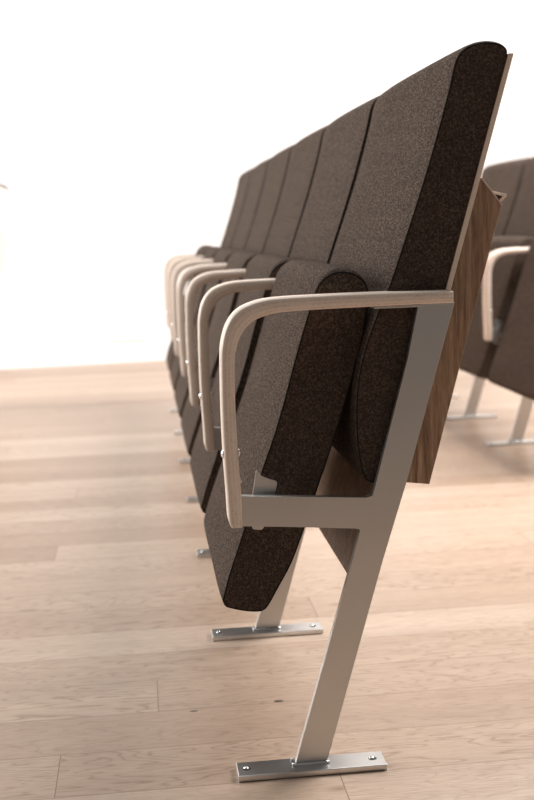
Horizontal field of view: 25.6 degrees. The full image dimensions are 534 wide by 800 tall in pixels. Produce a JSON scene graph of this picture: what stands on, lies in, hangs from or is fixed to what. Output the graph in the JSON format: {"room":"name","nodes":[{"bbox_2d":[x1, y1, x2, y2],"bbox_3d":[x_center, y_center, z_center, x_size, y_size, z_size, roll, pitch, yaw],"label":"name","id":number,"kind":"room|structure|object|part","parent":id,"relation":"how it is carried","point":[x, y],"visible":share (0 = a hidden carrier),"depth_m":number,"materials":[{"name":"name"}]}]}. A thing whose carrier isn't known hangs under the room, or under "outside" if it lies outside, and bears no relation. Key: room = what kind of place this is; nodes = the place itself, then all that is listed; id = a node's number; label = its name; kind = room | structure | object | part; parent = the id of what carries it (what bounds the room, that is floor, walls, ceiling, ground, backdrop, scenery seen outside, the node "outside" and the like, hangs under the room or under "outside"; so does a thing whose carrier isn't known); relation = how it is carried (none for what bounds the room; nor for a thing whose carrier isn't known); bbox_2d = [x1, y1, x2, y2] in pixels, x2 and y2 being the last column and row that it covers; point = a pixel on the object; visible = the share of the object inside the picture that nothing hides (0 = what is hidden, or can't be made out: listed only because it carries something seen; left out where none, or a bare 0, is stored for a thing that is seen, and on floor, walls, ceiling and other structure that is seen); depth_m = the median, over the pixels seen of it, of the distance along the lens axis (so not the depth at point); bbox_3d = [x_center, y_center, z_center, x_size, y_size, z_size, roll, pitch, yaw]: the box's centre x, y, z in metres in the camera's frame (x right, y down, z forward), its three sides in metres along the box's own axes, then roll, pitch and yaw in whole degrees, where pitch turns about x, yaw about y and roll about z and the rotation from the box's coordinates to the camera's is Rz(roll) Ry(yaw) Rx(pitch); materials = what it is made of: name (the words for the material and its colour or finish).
{"room":"auditorium","nodes":[
{"label":"auditorium","id":0,"kind":"room"},
{"bbox_2d":[169,157,271,391],"bbox_3d":[-0.140,-0.427,3.984,0.404,0.756,0.532,-3,8,-6],"label":"seat","id":1,"kind":"object","parent":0,"point":[257,178],"visible":0.29,"depth_m":3.88,"materials":[{"name":"fabric"}]},
{"bbox_2d":[169,246,222,390],"bbox_3d":[-0.228,-0.281,3.995,0.217,0.471,0.460,-3,8,-6],"label":"seat cushion","id":2,"kind":"object","parent":1,"relation":"on","point":[175,370],"depth_m":3.85,"materials":[{"name":"fabric"}]},
{"bbox_2d":[231,157,271,250],"bbox_3d":[-0.053,-0.520,3.981,0.213,0.577,0.528,-3,8,-6],"label":"cushion","id":3,"kind":"object","parent":1,"relation":"on","point":[257,178],"depth_m":3.90,"materials":[{"name":"fabric"}]},
{"bbox_2d":[174,143,295,417],"bbox_3d":[-0.080,-0.350,3.440,0.404,0.756,0.532,-3,8,-6],"label":"seat","id":4,"kind":"object","parent":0,"point":[277,166],"visible":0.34,"depth_m":3.35,"materials":[{"name":"fabric"}]},
{"bbox_2d":[174,248,239,417],"bbox_3d":[-0.168,-0.204,3.450,0.217,0.471,0.460,-3,8,-6],"label":"seat cushion","id":5,"kind":"object","parent":4,"relation":"on","point":[181,393],"depth_m":3.36,"materials":[{"name":"fabric"}]},
{"bbox_2d":[244,143,295,253],"bbox_3d":[0.007,-0.443,3.436,0.213,0.577,0.528,-3,8,-6],"label":"cushion","id":6,"kind":"object","parent":4,"relation":"on","point":[277,166],"depth_m":3.35,"materials":[{"name":"fabric"}]},
{"bbox_2d":[0,360,533,799],"bbox_3d":[0.298,0.281,3.082,9.400,0.001,9.417,-3,8,-6],"label":"floor","id":7,"kind":"structure","parent":0,"point":[115,683],"depth_m":2.20,"materials":[{"name":"brown wood"}]},
{"bbox_2d":[163,253,195,411],"bbox_3d":[-0.260,-0.278,4.824,0.313,0.644,0.067,-3,8,-6],"label":"support","id":8,"kind":"object","parent":7,"relation":"on","point":[169,260],"visible":0.25,"depth_m":4.77,"materials":[{"name":"brown wood"}]},
{"bbox_3d":[-0.269,-0.451,4.810,0.304,0.297,0.044,-3,8,-6],"label":"armrest","id":9,"kind":"part","parent":8,"relation":"part of","materials":[{"name":"brown wood"}]},
{"bbox_2d":[167,256,202,434],"bbox_3d":[-0.201,-0.202,4.290,0.313,0.644,0.090,-3,8,-6],"label":"support","id":10,"kind":"object","parent":7,"relation":"on","point":[176,262],"visible":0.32,"depth_m":4.22,"materials":[{"name":"brown wood"}]},
{"bbox_3d":[-0.240,0.115,4.326,0.202,0.008,0.042,-3,8,-6],"label":"foot plate","id":11,"kind":"part","parent":10,"relation":"part of","materials":[{"name":"metal"}]},
{"bbox_3d":[-0.209,-0.374,4.265,0.304,0.297,0.044,-3,8,-6],"label":"armrest","id":12,"kind":"part","parent":10,"relation":"part of","materials":[{"name":"brown wood"}]},
{"bbox_2d":[166,167,253,371],"bbox_3d":[-0.200,-0.503,4.529,0.404,0.756,0.532,-3,8,-6],"label":"seat","id":13,"kind":"object","parent":10,"relation":"attached to","point":[243,181],"visible":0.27,"depth_m":4.45,"materials":[{"name":"fabric"}]},
{"bbox_2d":[166,245,211,369],"bbox_3d":[-0.288,-0.358,4.540,0.217,0.471,0.460,-3,8,-6],"label":"seat cushion","id":14,"kind":"object","parent":13,"relation":"on","point":[170,355],"depth_m":4.47,"materials":[{"name":"fabric"}]},
{"bbox_2d":[220,167,253,247],"bbox_3d":[-0.114,-0.596,4.526,0.213,0.577,0.528,-3,8,-6],"label":"cushion","id":15,"kind":"object","parent":13,"relation":"on","point":[243,181],"depth_m":4.45,"materials":[{"name":"fabric"}]},
{"bbox_2d":[171,259,212,463],"bbox_3d":[-0.141,-0.126,3.746,0.313,0.644,0.090,-3,8,-6],"label":"support","id":16,"kind":"object","parent":7,"relation":"on","point":[177,271],"visible":0.3,"depth_m":3.68,"materials":[{"name":"brown wood"}]},
{"bbox_3d":[-0.180,0.192,3.781,0.202,0.008,0.042,-3,8,-6],"label":"foot plate","id":17,"kind":"part","parent":16,"relation":"part of","materials":[{"name":"metal"}]},
{"bbox_3d":[-0.148,-0.297,3.721,0.304,0.297,0.044,-3,8,-6],"label":"armrest","id":18,"kind":"part","parent":16,"relation":"part of","materials":[{"name":"brown wood"}]},
{"bbox_2d":[177,263,226,502],"bbox_3d":[-0.081,-0.049,3.201,0.313,0.644,0.090,-3,8,-6],"label":"support","id":19,"kind":"object","parent":7,"relation":"on","point":[188,273],"visible":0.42,"depth_m":3.14,"materials":[{"name":"brown wood"}]},
{"bbox_3d":[-0.120,0.269,3.236,0.202,0.008,0.042,-3,8,-6],"label":"foot plate","id":20,"kind":"part","parent":19,"relation":"part of","materials":[{"name":"metal"}]},
{"bbox_3d":[-0.088,-0.221,3.176,0.304,0.297,0.044,-3,8,-6],"label":"armrest","id":21,"kind":"part","parent":19,"relation":"part of","materials":[{"name":"brown wood"}]},
{"bbox_2d":[185,269,245,557],"bbox_3d":[-0.021,0.028,2.656,0.313,0.644,0.090,-3,8,-6],"label":"support","id":22,"kind":"object","parent":7,"relation":"on","point":[199,281],"visible":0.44,"depth_m":2.59,"materials":[{"name":"brown wood"}]},
{"bbox_3d":[-0.060,0.345,2.691,0.202,0.008,0.042,-3,8,-6],"label":"foot plate","id":23,"kind":"part","parent":22,"relation":"part of","materials":[{"name":"metal"}]},
{"bbox_3d":[-0.028,-0.144,2.631,0.304,0.297,0.044,-3,8,-6],"label":"armrest","id":24,"kind":"part","parent":22,"relation":"part of","materials":[{"name":"brown wood"}]},
{"bbox_2d":[181,125,327,456],"bbox_3d":[-0.020,-0.273,2.895,0.404,0.756,0.532,-3,8,-6],"label":"seat","id":25,"kind":"object","parent":22,"relation":"attached to","point":[304,155],"visible":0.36,"depth_m":2.80,"materials":[{"name":"fabric"}]},
{"bbox_2d":[181,251,259,455],"bbox_3d":[-0.108,-0.128,2.905,0.217,0.471,0.460,-3,8,-6],"label":"seat cushion","id":26,"kind":"object","parent":25,"relation":"on","point":[191,419],"depth_m":2.78,"materials":[{"name":"fabric"}]},
{"bbox_2d":[263,125,327,257],"bbox_3d":[0.067,-0.366,2.891,0.213,0.577,0.528,-3,8,-6],"label":"cushion","id":27,"kind":"object","parent":25,"relation":"on","point":[304,155],"depth_m":2.80,"materials":[{"name":"fabric"}]},
{"bbox_2d":[198,278,322,640],"bbox_3d":[0.039,0.105,2.111,0.313,0.644,0.090,-3,8,-6],"label":"support","id":28,"kind":"object","parent":7,"relation":"on","point":[268,621],"visible":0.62,"depth_m":2.08,"materials":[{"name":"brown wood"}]},
{"bbox_3d":[0.032,-0.067,2.086,0.304,0.297,0.044,-3,8,-6],"label":"armrest","id":29,"kind":"part","parent":28,"relation":"part of","materials":[{"name":"brown wood"}]},
{"bbox_3d":[0.000,0.422,2.146,0.202,0.008,0.042,-3,8,-6],"label":"foot plate","id":30,"kind":"part","parent":28,"relation":"part of","materials":[{"name":"metal"}]},
{"bbox_3d":[0.081,0.107,2.116,0.230,0.620,0.011,-3,8,-6],"label":"post","id":31,"kind":"part","parent":28,"relation":"part of","materials":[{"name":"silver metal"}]},
{"bbox_2d":[190,95,379,512],"bbox_3d":[0.040,-0.197,2.350,0.404,0.756,0.532,-3,8,-6],"label":"seat","id":32,"kind":"object","parent":28,"relation":"attached to","point":[344,138],"visible":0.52,"depth_m":2.23,"materials":[{"name":"fabric"}]},
{"bbox_2d":[190,254,293,511],"bbox_3d":[-0.048,-0.051,2.360,0.217,0.471,0.460,-3,8,-6],"label":"seat cushion","id":33,"kind":"object","parent":32,"relation":"on","point":[204,464],"depth_m":2.21,"materials":[{"name":"fabric"}]},
{"bbox_2d":[289,95,379,263],"bbox_3d":[0.127,-0.289,2.346,0.213,0.577,0.528,-3,8,-6],"label":"cushion","id":34,"kind":"object","parent":32,"relation":"on","point":[344,139],"depth_m":2.25,"materials":[{"name":"fabric"}]},
{"bbox_2d":[219,290,454,781],"bbox_3d":[0.098,0.180,1.576,0.313,0.644,0.071,-3,8,-6],"label":"support","id":35,"kind":"object","parent":7,"relation":"on","point":[374,514],"visible":1,"depth_m":1.55,"materials":[{"name":"silver metal"}]},
{"bbox_3d":[0.060,0.499,1.601,0.202,0.008,0.042,-3,8,-6],"label":"foot plate","id":36,"kind":"part","parent":35,"relation":"part of","materials":[{"name":"metal"}]},
{"bbox_3d":[0.092,0.010,1.541,0.304,0.297,0.044,-3,8,-6],"label":"armrest","id":37,"kind":"part","parent":35,"relation":"part of","materials":[{"name":"brown wood"}]},
{"bbox_2d":[204,41,512,611],"bbox_3d":[0.100,-0.120,1.805,0.404,0.756,0.532,-3,8,-6],"label":"seat","id":38,"kind":"object","parent":35,"relation":"attached to","point":[313,414],"visible":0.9,"depth_m":1.58,"materials":[{"name":"fabric"}]},
{"bbox_2d":[204,259,366,609],"bbox_3d":[0.012,0.026,1.815,0.217,0.471,0.460,-3,8,-6],"label":"seat cushion","id":39,"kind":"object","parent":38,"relation":"on","point":[294,414],"depth_m":1.61,"materials":[{"name":"fabric"}]},
{"bbox_2d":[330,41,505,480],"bbox_3d":[0.187,-0.213,1.802,0.213,0.577,0.528,-3,8,-6],"label":"cushion","id":40,"kind":"object","parent":38,"relation":"on","point":[421,214],"depth_m":1.56,"materials":[{"name":"fabric"}]},
{"bbox_3d":[0.242,-0.088,1.560,0.142,0.403,0.008,-3,8,-6],"label":"cheek panel","id":41,"kind":"part","parent":38,"relation":"part of","materials":[{"name":"brown wood"}]},
{"bbox_3d":[0.141,0.184,1.571,0.230,0.620,0.011,-3,8,-6],"label":"post","id":42,"kind":"part","parent":35,"relation":"part of","materials":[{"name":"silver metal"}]},
{"bbox_3d":[0.167,-0.122,1.531,0.062,0.003,0.034,-3,8,-6],"label":"mounting plate","id":43,"kind":"part","parent":35,"relation":"part of","materials":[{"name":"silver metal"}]},
{"bbox_2d":[446,376,496,419],"bbox_3d":[0.802,-0.253,4.394,0.313,0.644,0.090,-3,8,-6],"label":"support","id":44,"kind":"object","parent":7,"relation":"on","point":[478,383],"visible":0.25,"depth_m":4.42,"materials":[{"name":"silver metal"}]},
{"bbox_3d":[0.763,0.065,4.429,0.202,0.008,0.042,-3,8,-6],"label":"foot plate","id":45,"kind":"part","parent":44,"relation":"part of","materials":[{"name":"metal"}]},
{"bbox_3d":[0.844,-0.251,4.399,0.230,0.620,0.011,-3,8,-6],"label":"post","id":46,"kind":"part","parent":44,"relation":"part of","materials":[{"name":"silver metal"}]},
{"bbox_2d":[481,157,530,235],"bbox_3d":[0.803,-0.554,4.633,0.404,0.756,0.532,-3,8,-6],"label":"seat","id":47,"kind":"object","parent":44,"relation":"attached to","point":[503,177],"visible":0.1,"depth_m":4.45,"materials":[{"name":"fabric"}]},
{"bbox_2d":[483,247,533,446],"bbox_3d":[0.862,-0.176,3.849,0.313,0.644,0.090,-3,8,-6],"label":"support","id":48,"kind":"object","parent":7,"relation":"on","point":[494,334],"visible":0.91,"depth_m":3.82,"materials":[{"name":"brown wood"}]},
{"bbox_2d":[459,157,533,379],"bbox_3d":[0.863,-0.477,4.088,0.404,0.756,0.532,-3,8,-6],"label":"seat","id":49,"kind":"object","parent":48,"relation":"attached to","point":[479,353],"visible":0.56,"depth_m":4.00,"materials":[{"name":"fabric"}]},
{"bbox_2d":[459,236,533,378],"bbox_3d":[0.775,-0.332,4.098,0.217,0.471,0.460,-3,8,-6],"label":"seat cushion","id":50,"kind":"object","parent":49,"relation":"on","point":[479,353],"depth_m":3.93,"materials":[{"name":"fabric"}]},
{"bbox_2d":[505,157,533,237],"bbox_3d":[0.950,-0.570,4.085,0.213,0.577,0.528,-3,8,-6],"label":"cushion","id":51,"kind":"object","parent":49,"relation":"on","point":[521,222],"depth_m":4.21,"materials":[{"name":"fabric"}]},
{"bbox_3d":[0.855,-0.348,3.824,0.304,0.297,0.044,-3,8,-6],"label":"armrest","id":52,"kind":"part","parent":48,"relation":"part of","materials":[{"name":"brown wood"}]},
{"bbox_3d":[0.823,0.141,3.885,0.202,0.008,0.042,-3,8,-6],"label":"foot plate","id":53,"kind":"part","parent":48,"relation":"part of","materials":[{"name":"metal"}]},
{"bbox_2d":[488,240,533,399],"bbox_3d":[0.923,-0.401,3.543,0.404,0.756,0.532,-3,8,-6],"label":"seat","id":54,"kind":"object","parent":48,"relation":"attached to","point":[512,366],"visible":1,"depth_m":3.63,"materials":[{"name":"fabric"}]},
{"bbox_3d":[0.904,-0.174,3.854,0.230,0.620,0.011,-3,8,-6],"label":"post","id":55,"kind":"part","parent":48,"relation":"part of","materials":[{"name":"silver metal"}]},
{"bbox_3d":[-1.348,-0.302,5.263,0.313,0.644,0.067,-3,8,-6],"label":"support","id":56,"kind":"object","parent":7,"relation":"on","visible":0},
{"bbox_2d":[0,183,11,281],"bbox_3d":[-1.289,-0.528,4.968,0.404,0.756,0.532,-3,8,-6],"label":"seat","id":57,"kind":"object","parent":56,"relation":"attached to","point":[5,192],"visible":1,"depth_m":5.07,"materials":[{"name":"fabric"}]},
{"bbox_3d":[-1.159,-0.521,4.983,0.110,0.377,0.512,-3,8,-6],"label":"panel","id":58,"kind":"part","parent":57,"relation":"part of","materials":[{"name":"wood"}]},
{"bbox_2d":[0,0,533,351],"bbox_3d":[-0.151,-1.750,6.811,9.300,3.020,0.121,-4,8,-13],"label":"wall","id":59,"kind":"structure","parent":0,"point":[129,129],"depth_m":6.69,"materials":[{"name":"white paint"}]},
{"bbox_2d":[0,343,169,369],"bbox_3d":[-0.158,-0.312,6.936,9.150,0.100,0.022,-4,8,-13],"label":"baseboard","id":60,"kind":"structure","parent":59,"relation":"attached to","point":[156,351],"depth_m":6.72,"materials":[{"name":"white paint"}]}
]}

